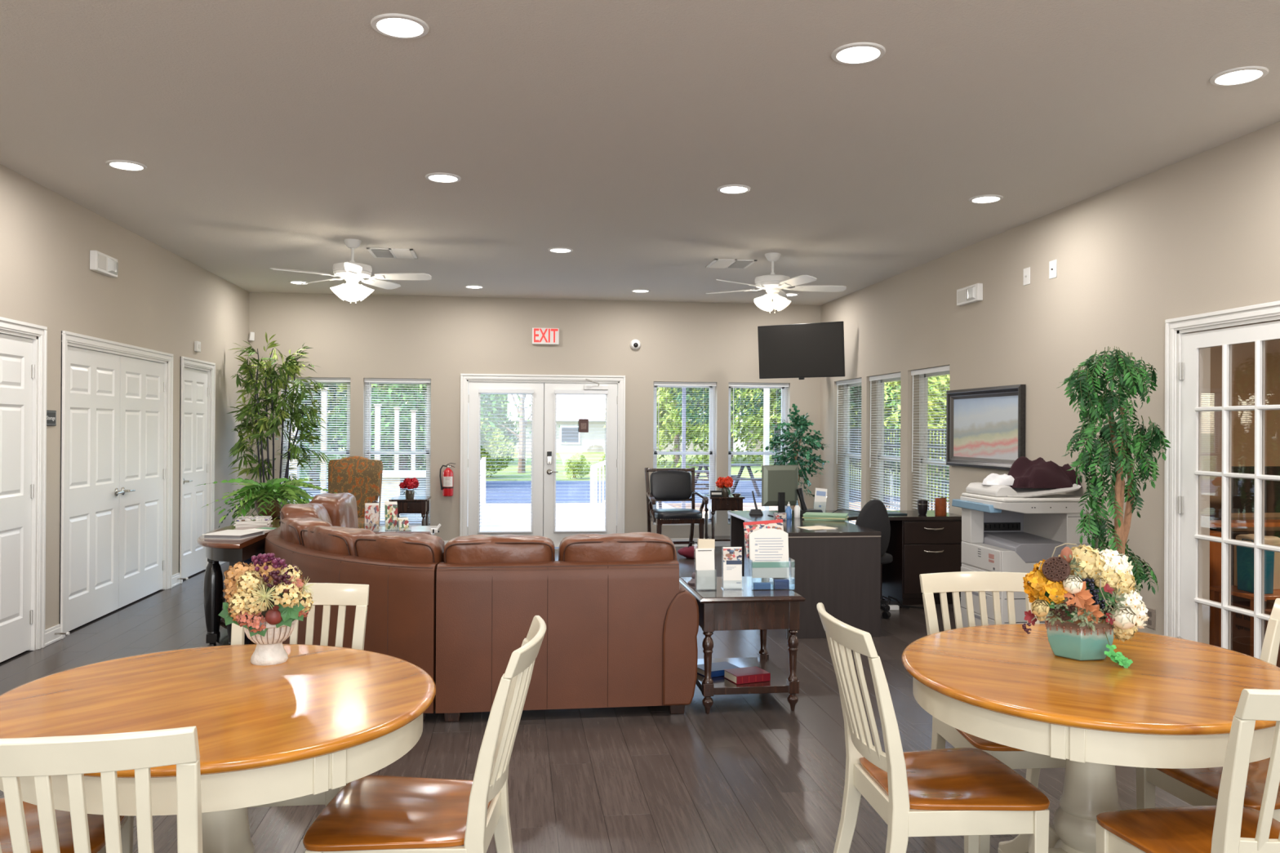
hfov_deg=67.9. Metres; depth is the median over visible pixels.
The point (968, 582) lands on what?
dining chair
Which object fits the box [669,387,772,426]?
tree
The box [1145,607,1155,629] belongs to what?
wall outlet
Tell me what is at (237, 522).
magazine
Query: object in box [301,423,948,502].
lawn
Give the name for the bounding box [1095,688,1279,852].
dining chair
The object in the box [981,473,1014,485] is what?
cloth
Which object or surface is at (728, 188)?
recessed light
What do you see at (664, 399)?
tree
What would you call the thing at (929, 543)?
credenza
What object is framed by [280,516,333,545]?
cushion
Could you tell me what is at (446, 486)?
fire extinguisher
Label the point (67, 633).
door stop
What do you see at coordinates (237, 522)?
magazine
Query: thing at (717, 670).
book
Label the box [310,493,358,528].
cushion
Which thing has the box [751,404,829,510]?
potted ficus
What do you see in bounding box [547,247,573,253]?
recessed light
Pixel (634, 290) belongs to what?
recessed light
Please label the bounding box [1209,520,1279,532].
shelf
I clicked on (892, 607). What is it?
power strip
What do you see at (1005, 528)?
photocopier
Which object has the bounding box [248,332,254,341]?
sensor
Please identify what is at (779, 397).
tree
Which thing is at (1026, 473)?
jacket
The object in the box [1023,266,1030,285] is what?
wall plate
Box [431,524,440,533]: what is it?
card reader
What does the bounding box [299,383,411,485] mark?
tree
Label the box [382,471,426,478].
countertop
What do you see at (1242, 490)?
screen
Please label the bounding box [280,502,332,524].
cushion
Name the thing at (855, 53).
recessed light
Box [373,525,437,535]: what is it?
table
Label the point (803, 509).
desk phone
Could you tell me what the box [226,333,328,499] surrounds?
bamboo plant
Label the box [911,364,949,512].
window blind
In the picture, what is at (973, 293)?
fire alarm
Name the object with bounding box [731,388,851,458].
tree
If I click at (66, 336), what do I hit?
trim
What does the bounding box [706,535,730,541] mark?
shelf
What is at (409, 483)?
flower vase
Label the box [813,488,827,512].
brochure holder
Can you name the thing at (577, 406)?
house
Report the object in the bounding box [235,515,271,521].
magazine
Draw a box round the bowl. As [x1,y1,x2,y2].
[244,622,295,644]
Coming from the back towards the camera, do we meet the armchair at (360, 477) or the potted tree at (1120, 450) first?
the armchair at (360, 477)
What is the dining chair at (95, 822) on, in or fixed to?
on the floor
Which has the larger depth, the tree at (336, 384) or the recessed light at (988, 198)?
the tree at (336, 384)
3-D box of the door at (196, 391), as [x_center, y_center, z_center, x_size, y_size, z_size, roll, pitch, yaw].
[-4.372,0.446,9.349,0.098,2.018,0.804,0,0,-8]
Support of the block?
on the desk at (838, 568)
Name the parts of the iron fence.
post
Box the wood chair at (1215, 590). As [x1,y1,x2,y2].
[1209,585,1279,657]
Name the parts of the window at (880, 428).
frame, sash, sash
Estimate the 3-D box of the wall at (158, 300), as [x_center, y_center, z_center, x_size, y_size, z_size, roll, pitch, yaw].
[-3.737,-0.068,4.075,0.150,3.050,14.260,0,0,-8]
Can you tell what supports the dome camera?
attached to the wall at (438, 339)
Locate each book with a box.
[697,661,738,677]
[723,666,770,684]
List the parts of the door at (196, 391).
panel, panel, handle, panel, panel, panel, panel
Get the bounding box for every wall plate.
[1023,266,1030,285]
[1048,259,1057,279]
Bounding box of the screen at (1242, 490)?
[1231,466,1279,513]
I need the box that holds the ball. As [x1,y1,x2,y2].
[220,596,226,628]
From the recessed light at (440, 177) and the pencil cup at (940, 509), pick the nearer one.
the recessed light at (440, 177)
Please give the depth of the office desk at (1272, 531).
6.81 m
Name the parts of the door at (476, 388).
rail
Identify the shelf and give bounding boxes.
[215,627,254,645]
[695,657,788,694]
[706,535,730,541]
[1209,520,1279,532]
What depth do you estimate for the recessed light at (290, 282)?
10.32 m
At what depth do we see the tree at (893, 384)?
21.74 m
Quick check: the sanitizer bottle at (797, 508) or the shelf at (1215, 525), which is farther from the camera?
the sanitizer bottle at (797, 508)
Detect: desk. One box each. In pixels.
[727,510,880,638]
[1209,516,1279,603]
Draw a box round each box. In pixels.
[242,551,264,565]
[709,490,722,497]
[1231,600,1279,667]
[1233,533,1279,590]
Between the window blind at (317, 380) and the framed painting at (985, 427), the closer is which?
the framed painting at (985, 427)
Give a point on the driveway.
(745, 487)
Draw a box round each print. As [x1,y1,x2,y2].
[255,527,275,529]
[775,513,786,519]
[816,490,826,507]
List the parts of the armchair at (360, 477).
backrest, seat, arm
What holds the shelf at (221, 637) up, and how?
attached to the console table at (233, 551)
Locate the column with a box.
[763,388,769,511]
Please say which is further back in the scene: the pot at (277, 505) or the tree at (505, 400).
the tree at (505, 400)
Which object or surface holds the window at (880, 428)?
in the wall at (1198, 233)
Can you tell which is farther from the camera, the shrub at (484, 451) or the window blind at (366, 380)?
the shrub at (484, 451)
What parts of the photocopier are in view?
control panel, paper drawer, handle, paper drawer, paper drawer, door, scanner lid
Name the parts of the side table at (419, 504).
drawer, leg, leg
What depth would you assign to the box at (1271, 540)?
6.10 m
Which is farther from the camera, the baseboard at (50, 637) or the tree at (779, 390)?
the tree at (779, 390)
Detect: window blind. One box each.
[282,377,350,503]
[364,377,431,526]
[653,382,716,524]
[728,382,789,524]
[835,377,861,524]
[869,372,900,511]
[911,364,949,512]
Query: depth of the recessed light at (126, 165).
5.73 m
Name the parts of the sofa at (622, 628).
leg, leg, arm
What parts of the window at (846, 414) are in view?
frame, sash, sash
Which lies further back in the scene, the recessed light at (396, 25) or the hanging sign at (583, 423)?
the hanging sign at (583, 423)
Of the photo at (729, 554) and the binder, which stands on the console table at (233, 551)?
the binder
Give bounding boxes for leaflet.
[247,527,275,531]
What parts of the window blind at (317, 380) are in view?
ladder cord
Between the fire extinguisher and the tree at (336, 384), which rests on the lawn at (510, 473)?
the tree at (336, 384)
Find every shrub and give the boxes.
[372,402,426,470]
[480,417,515,476]
[564,453,591,479]
[597,455,605,478]
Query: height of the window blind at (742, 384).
1.779 m
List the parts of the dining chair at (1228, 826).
leg, rail, seat, post, rail, rail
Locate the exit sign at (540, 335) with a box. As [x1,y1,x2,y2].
[532,327,559,344]
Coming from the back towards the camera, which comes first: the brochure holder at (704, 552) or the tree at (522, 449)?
the tree at (522, 449)
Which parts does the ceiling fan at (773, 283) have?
blade, blade, lamp shade, lamp shade, lamp shade, blade, lamp shade, blade, blade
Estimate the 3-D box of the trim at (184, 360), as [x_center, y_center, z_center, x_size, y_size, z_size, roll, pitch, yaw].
[-4.348,0.406,9.345,0.025,2.122,0.974,0,0,-8]
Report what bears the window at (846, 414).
in the wall at (1198, 233)
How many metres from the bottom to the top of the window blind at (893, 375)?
1.779 m
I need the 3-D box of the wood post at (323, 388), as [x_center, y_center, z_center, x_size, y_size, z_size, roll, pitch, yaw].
[-5.947,0.439,17.874,0.140,2.330,0.140,0,0,-8]
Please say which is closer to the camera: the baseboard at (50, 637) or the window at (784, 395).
the baseboard at (50, 637)
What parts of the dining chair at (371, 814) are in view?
leg, rail, seat, post, rail, rail, post, rail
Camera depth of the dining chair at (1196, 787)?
2.85 m
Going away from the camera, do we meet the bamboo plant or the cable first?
the cable
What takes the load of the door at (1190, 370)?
in the wall at (1198, 233)
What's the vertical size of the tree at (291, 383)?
5.066 m
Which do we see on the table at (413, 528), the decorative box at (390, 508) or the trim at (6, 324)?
the decorative box at (390, 508)
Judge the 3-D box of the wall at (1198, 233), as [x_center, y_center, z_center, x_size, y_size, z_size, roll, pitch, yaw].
[3.323,-0.028,5.009,0.200,3.050,14.260,0,0,-8]
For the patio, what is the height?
0.080 m
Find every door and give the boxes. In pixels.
[0,333,34,662]
[65,346,124,632]
[118,355,165,608]
[182,367,208,577]
[467,381,543,536]
[542,378,617,546]
[1177,320,1279,658]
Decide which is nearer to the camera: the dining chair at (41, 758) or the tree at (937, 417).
the dining chair at (41, 758)
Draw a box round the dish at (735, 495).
[731,493,741,497]
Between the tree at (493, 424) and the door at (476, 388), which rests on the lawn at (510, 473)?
the tree at (493, 424)
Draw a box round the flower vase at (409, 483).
[399,477,419,498]
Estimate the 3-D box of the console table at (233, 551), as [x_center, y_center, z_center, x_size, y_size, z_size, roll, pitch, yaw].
[-2.721,1.089,6.497,0.410,0.760,1.640,0,0,-8]
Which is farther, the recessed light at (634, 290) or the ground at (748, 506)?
the ground at (748, 506)
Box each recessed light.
[105,160,147,170]
[288,280,309,284]
[370,13,429,39]
[425,172,461,182]
[463,284,484,288]
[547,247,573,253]
[631,288,650,292]
[716,184,751,194]
[786,293,799,296]
[831,42,885,64]
[968,194,1003,203]
[1208,66,1268,85]
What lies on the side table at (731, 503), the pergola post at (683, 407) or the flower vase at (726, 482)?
the flower vase at (726, 482)
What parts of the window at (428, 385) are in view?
sash, sash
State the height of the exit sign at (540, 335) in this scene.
0.200 m
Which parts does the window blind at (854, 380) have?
ladder cord, ladder cord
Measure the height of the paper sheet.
0.004 m
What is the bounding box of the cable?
[831,509,859,512]
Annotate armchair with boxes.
[306,456,382,528]
[644,467,708,546]
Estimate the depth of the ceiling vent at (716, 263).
9.01 m
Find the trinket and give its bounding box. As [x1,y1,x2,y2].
[687,572,695,585]
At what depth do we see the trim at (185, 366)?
9.74 m
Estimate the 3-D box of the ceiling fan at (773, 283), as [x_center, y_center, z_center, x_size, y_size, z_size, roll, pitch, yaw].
[1.216,-1.290,8.513,1.286,0.531,1.235,0,0,-22]
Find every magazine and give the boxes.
[233,520,272,525]
[234,517,271,523]
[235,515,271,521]
[235,520,271,524]
[235,523,271,527]
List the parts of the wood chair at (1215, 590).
leg, seat, leg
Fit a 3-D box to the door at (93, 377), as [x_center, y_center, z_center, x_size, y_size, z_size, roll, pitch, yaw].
[-4.073,0.442,7.088,0.098,2.018,0.970,0,0,-8]
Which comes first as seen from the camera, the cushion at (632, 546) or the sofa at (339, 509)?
the cushion at (632, 546)
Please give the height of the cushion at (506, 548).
0.398 m
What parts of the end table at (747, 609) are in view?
leg, leg, leg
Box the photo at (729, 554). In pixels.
[723,548,742,561]
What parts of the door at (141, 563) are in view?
handle, panel, panel, panel, panel, panel, panel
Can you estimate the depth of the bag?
10.68 m
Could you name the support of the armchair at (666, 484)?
on the floor
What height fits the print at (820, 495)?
0.143 m
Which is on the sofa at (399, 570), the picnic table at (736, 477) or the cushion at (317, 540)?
the cushion at (317, 540)
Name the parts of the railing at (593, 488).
post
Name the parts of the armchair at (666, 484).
post, arm, leg, rail, rail, seat frame, seat, post, arm, leg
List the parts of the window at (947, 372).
frame, sash, sash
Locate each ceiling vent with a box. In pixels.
[366,247,417,258]
[705,258,756,268]
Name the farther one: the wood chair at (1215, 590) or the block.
the block
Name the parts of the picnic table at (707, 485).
leg frame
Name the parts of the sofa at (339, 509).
arm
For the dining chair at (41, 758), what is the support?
on the floor
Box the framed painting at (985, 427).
[946,384,1025,470]
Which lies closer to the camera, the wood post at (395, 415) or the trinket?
the trinket
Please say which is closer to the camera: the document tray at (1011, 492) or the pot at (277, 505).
the document tray at (1011, 492)
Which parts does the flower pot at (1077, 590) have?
pot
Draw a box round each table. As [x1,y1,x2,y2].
[0,644,435,852]
[196,519,280,646]
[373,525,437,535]
[388,496,431,525]
[657,470,733,508]
[679,576,805,714]
[688,463,761,497]
[704,494,745,541]
[901,623,1279,852]
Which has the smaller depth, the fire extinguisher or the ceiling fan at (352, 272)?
the ceiling fan at (352, 272)
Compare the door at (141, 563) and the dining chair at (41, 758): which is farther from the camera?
the door at (141, 563)
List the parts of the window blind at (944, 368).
ladder cord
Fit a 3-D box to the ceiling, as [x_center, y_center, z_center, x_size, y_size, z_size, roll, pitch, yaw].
[-0.189,-1.648,4.572,7.297,0.150,14.610,0,0,-8]
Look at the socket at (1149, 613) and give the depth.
5.78 m
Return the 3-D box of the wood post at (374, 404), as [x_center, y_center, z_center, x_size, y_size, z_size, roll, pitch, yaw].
[-5.482,0.572,19.852,0.150,2.080,0.150,0,0,-8]
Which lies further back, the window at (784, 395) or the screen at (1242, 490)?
the window at (784, 395)
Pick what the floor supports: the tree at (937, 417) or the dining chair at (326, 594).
the dining chair at (326, 594)
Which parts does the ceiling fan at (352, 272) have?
blade, blade, lamp shade, lamp shade, lamp shade, blade, lamp shade, blade, blade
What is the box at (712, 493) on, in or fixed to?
on the side table at (731, 503)
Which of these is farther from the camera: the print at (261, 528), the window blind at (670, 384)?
the window blind at (670, 384)
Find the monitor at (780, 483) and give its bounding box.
[761,465,798,516]
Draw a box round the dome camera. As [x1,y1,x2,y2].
[630,338,640,350]
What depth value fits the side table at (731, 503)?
11.24 m
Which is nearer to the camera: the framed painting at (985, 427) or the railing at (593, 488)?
the framed painting at (985, 427)
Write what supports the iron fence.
on the ground at (748, 506)
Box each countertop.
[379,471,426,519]
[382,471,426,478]
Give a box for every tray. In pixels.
[982,532,1066,562]
[1006,484,1080,497]
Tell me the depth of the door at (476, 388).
11.54 m
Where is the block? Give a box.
[773,512,786,520]
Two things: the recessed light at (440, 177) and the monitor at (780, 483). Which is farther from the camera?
the monitor at (780, 483)
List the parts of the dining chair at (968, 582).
post, rail, rail, leg, seat, rail, post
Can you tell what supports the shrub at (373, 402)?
on the lawn at (510, 473)
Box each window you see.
[283,381,350,494]
[364,382,431,525]
[653,385,715,523]
[728,386,787,522]
[842,382,861,522]
[875,377,900,502]
[919,370,949,500]
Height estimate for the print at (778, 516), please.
0.048 m
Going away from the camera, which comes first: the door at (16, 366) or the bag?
the door at (16, 366)
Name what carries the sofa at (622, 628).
on the floor
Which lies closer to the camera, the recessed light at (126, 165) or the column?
the recessed light at (126, 165)
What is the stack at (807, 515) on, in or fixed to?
on the desk at (838, 568)
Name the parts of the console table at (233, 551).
leg, leg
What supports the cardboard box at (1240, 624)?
on the floor
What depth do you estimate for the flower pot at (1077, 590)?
2.91 m
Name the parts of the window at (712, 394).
sash, sash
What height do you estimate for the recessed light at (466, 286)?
0.014 m
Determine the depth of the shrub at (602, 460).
30.41 m
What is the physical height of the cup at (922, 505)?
0.122 m
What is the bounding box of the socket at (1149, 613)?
[1147,611,1151,625]
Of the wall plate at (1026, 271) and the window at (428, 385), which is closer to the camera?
the wall plate at (1026, 271)
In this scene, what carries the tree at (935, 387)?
on the lawn at (510, 473)
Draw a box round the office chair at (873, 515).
[855,499,893,618]
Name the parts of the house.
pane, door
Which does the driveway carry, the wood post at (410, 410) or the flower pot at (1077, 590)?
the wood post at (410, 410)
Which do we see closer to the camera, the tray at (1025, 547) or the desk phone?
the tray at (1025, 547)
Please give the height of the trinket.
0.065 m
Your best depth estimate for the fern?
7.96 m
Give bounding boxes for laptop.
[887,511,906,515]
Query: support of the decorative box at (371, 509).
on the table at (413, 528)
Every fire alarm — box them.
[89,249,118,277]
[194,341,200,351]
[956,283,982,306]
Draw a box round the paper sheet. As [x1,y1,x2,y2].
[797,525,835,529]
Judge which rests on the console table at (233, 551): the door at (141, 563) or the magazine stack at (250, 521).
the magazine stack at (250, 521)
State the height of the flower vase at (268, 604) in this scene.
0.335 m
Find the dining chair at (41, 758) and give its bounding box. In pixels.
[0,726,202,852]
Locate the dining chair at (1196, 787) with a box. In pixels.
[1136,598,1279,822]
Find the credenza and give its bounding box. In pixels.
[857,510,961,604]
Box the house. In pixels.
[506,394,773,453]
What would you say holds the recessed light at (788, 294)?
in the ceiling
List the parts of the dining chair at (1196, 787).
leg, rail, seat, post, rail, rail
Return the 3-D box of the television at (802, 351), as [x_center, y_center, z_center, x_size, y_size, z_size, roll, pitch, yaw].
[2.037,-0.874,11.375,1.068,0.653,0.668,0,0,33]
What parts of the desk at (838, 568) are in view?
panel, modesty panel, panel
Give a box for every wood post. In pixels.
[288,383,300,488]
[320,387,328,493]
[373,404,382,460]
[393,407,400,470]
[409,409,417,470]
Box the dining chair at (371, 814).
[302,615,546,852]
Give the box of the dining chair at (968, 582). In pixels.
[919,571,1066,852]
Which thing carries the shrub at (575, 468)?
on the lawn at (510, 473)
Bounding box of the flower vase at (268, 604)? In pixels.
[217,553,313,665]
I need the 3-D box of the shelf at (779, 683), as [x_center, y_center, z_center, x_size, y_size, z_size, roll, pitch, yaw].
[0.534,1.366,5.223,0.500,0.037,0.620,0,0,-8]
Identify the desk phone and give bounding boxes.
[796,488,822,515]
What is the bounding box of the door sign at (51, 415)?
[46,410,56,426]
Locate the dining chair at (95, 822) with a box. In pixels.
[0,797,133,852]
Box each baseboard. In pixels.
[44,561,226,646]
[444,537,745,546]
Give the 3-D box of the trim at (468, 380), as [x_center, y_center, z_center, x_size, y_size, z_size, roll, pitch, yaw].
[-1.193,0.465,11.704,1.857,2.050,0.200,0,0,-8]
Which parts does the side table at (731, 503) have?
leg, leg, drawer, leg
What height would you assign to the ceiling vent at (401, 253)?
0.016 m
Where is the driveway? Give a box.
[299,480,899,503]
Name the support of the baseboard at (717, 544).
attached to the wall at (438, 339)
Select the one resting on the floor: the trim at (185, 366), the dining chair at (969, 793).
the dining chair at (969, 793)
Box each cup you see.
[917,500,928,515]
[934,497,946,515]
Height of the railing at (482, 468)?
0.980 m
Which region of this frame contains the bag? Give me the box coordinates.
[677,542,697,559]
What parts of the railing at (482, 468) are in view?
post, post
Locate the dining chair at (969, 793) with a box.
[816,602,1049,852]
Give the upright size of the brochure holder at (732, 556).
0.226 m
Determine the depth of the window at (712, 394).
12.01 m
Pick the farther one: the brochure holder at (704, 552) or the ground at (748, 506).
the ground at (748, 506)
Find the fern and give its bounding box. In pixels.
[195,477,337,526]
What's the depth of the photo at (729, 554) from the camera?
5.13 m
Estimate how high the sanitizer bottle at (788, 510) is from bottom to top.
0.135 m
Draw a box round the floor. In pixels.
[0,546,1193,852]
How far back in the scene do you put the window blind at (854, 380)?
11.16 m
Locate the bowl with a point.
(268, 634)
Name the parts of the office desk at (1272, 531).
panel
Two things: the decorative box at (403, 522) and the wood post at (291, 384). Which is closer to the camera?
the decorative box at (403, 522)
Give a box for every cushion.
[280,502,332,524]
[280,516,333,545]
[302,525,374,555]
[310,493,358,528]
[355,532,444,563]
[443,533,555,563]
[558,532,677,561]
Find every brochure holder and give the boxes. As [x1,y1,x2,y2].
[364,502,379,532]
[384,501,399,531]
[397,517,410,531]
[693,538,716,591]
[720,546,743,590]
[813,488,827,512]
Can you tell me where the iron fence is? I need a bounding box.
[772,424,949,511]
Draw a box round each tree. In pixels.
[291,382,346,467]
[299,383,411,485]
[300,383,426,469]
[370,384,506,470]
[387,384,519,464]
[481,394,566,473]
[482,394,516,442]
[603,386,755,467]
[659,387,781,463]
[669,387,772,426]
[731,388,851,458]
[755,390,888,452]
[774,386,853,413]
[848,381,900,477]
[849,386,945,472]
[884,374,949,502]
[884,377,948,482]
[929,417,948,482]
[1057,346,1170,628]
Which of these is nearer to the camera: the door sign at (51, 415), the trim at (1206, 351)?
the trim at (1206, 351)
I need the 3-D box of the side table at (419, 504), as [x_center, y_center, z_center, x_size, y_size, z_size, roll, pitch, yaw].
[-2.621,1.147,10.848,0.420,0.665,0.520,0,0,-8]
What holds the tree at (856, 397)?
on the lawn at (510, 473)
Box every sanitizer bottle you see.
[785,502,791,518]
[794,500,799,517]
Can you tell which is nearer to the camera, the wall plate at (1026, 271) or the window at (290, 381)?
the wall plate at (1026, 271)
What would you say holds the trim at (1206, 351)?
attached to the wall at (1198, 233)
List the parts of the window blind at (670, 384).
ladder cord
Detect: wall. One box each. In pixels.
[0,164,248,630]
[248,292,821,541]
[819,120,1279,637]
[1209,339,1279,517]
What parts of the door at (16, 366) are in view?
panel, panel, panel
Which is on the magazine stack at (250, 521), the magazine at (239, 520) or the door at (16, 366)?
the magazine at (239, 520)
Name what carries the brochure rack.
on the end table at (747, 609)
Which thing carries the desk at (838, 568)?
on the floor
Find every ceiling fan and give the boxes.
[269,238,431,303]
[705,252,846,313]
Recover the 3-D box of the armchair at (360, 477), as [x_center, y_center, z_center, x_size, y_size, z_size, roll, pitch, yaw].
[-3.081,0.899,10.008,0.794,1.160,0.828,0,0,-4]
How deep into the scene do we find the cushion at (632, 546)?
4.89 m
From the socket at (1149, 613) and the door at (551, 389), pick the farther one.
the door at (551, 389)
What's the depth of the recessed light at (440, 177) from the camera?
5.98 m
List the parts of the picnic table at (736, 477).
leg frame, leg frame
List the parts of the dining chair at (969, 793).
rail, post, rail, rail, post, seat, rail, leg, leg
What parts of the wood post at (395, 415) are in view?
post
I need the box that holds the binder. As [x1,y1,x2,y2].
[201,529,264,539]
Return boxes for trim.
[0,316,47,649]
[58,330,173,639]
[178,355,215,583]
[184,364,210,569]
[459,373,625,536]
[466,379,619,536]
[1164,300,1279,637]
[1176,315,1279,644]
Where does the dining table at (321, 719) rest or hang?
on the floor
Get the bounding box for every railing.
[480,457,485,525]
[590,460,605,521]
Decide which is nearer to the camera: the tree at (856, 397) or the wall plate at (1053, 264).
the wall plate at (1053, 264)
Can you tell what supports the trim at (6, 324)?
attached to the wall at (158, 300)
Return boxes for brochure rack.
[742,519,794,590]
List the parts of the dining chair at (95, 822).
rail, leg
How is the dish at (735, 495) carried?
on the side table at (731, 503)
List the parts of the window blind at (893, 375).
ladder cord, ladder cord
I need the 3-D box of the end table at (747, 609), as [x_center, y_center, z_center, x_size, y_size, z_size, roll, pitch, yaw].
[0.535,1.180,5.223,0.554,0.605,0.700,0,0,-8]
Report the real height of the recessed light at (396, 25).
0.014 m
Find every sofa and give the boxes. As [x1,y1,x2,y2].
[264,493,431,554]
[265,516,444,720]
[435,532,698,721]
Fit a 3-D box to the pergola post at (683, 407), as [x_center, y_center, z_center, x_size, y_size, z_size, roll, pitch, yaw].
[0.777,0.293,16.847,0.100,2.700,0.100,0,0,-8]
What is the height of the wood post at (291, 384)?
2.380 m
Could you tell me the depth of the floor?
4.24 m
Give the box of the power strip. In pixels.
[880,595,924,610]
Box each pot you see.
[254,497,285,519]
[1022,542,1149,668]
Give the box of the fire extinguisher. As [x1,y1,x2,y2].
[439,462,454,496]
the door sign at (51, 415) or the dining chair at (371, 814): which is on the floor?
the dining chair at (371, 814)
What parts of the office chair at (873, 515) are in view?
backrest, leg, leg, seat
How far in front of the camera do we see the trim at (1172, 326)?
5.58 m
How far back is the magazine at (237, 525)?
6.68 m
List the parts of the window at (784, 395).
sash, sash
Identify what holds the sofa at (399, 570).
on the floor
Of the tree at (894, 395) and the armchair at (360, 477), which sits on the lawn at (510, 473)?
the tree at (894, 395)
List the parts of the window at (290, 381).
sash, sash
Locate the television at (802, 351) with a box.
[757,321,844,379]
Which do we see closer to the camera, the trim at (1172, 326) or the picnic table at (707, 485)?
the trim at (1172, 326)
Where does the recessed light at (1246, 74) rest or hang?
in the ceiling
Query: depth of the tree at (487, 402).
36.85 m
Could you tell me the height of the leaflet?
0.005 m
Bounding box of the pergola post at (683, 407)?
[681,387,685,508]
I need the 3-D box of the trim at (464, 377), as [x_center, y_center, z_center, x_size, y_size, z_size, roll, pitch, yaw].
[-1.178,0.428,11.592,2.001,2.122,0.025,0,0,-8]
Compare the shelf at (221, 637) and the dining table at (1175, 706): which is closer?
the dining table at (1175, 706)
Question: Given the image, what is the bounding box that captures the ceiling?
[0,0,1279,305]
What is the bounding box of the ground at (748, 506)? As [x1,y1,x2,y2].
[666,502,948,524]
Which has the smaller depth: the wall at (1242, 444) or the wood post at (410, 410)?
the wall at (1242, 444)
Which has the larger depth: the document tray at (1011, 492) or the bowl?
the document tray at (1011, 492)
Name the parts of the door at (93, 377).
panel, panel, panel, panel, panel, panel, handle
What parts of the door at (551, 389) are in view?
handle, rail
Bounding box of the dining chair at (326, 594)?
[231,582,369,807]
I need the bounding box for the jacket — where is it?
[1007,456,1082,488]
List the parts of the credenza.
panel, drawer, drawer, handle, handle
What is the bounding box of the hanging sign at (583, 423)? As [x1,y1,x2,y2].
[578,417,588,432]
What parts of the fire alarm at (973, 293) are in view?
speaker plate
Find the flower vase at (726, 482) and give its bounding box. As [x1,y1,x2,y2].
[715,475,733,496]
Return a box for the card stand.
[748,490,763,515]
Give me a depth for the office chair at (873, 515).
7.38 m
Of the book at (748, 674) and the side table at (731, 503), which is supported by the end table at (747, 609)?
the book at (748, 674)
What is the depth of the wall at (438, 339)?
11.58 m
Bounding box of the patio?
[480,502,675,531]
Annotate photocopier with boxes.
[951,482,1095,627]
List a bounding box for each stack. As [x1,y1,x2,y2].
[233,515,272,527]
[802,511,848,520]
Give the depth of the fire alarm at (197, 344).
9.27 m
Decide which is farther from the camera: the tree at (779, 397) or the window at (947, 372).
the tree at (779, 397)
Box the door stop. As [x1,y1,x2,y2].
[54,631,70,635]
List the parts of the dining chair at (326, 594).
post, rail, leg, rail, post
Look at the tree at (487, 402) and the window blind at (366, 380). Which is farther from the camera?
the tree at (487, 402)

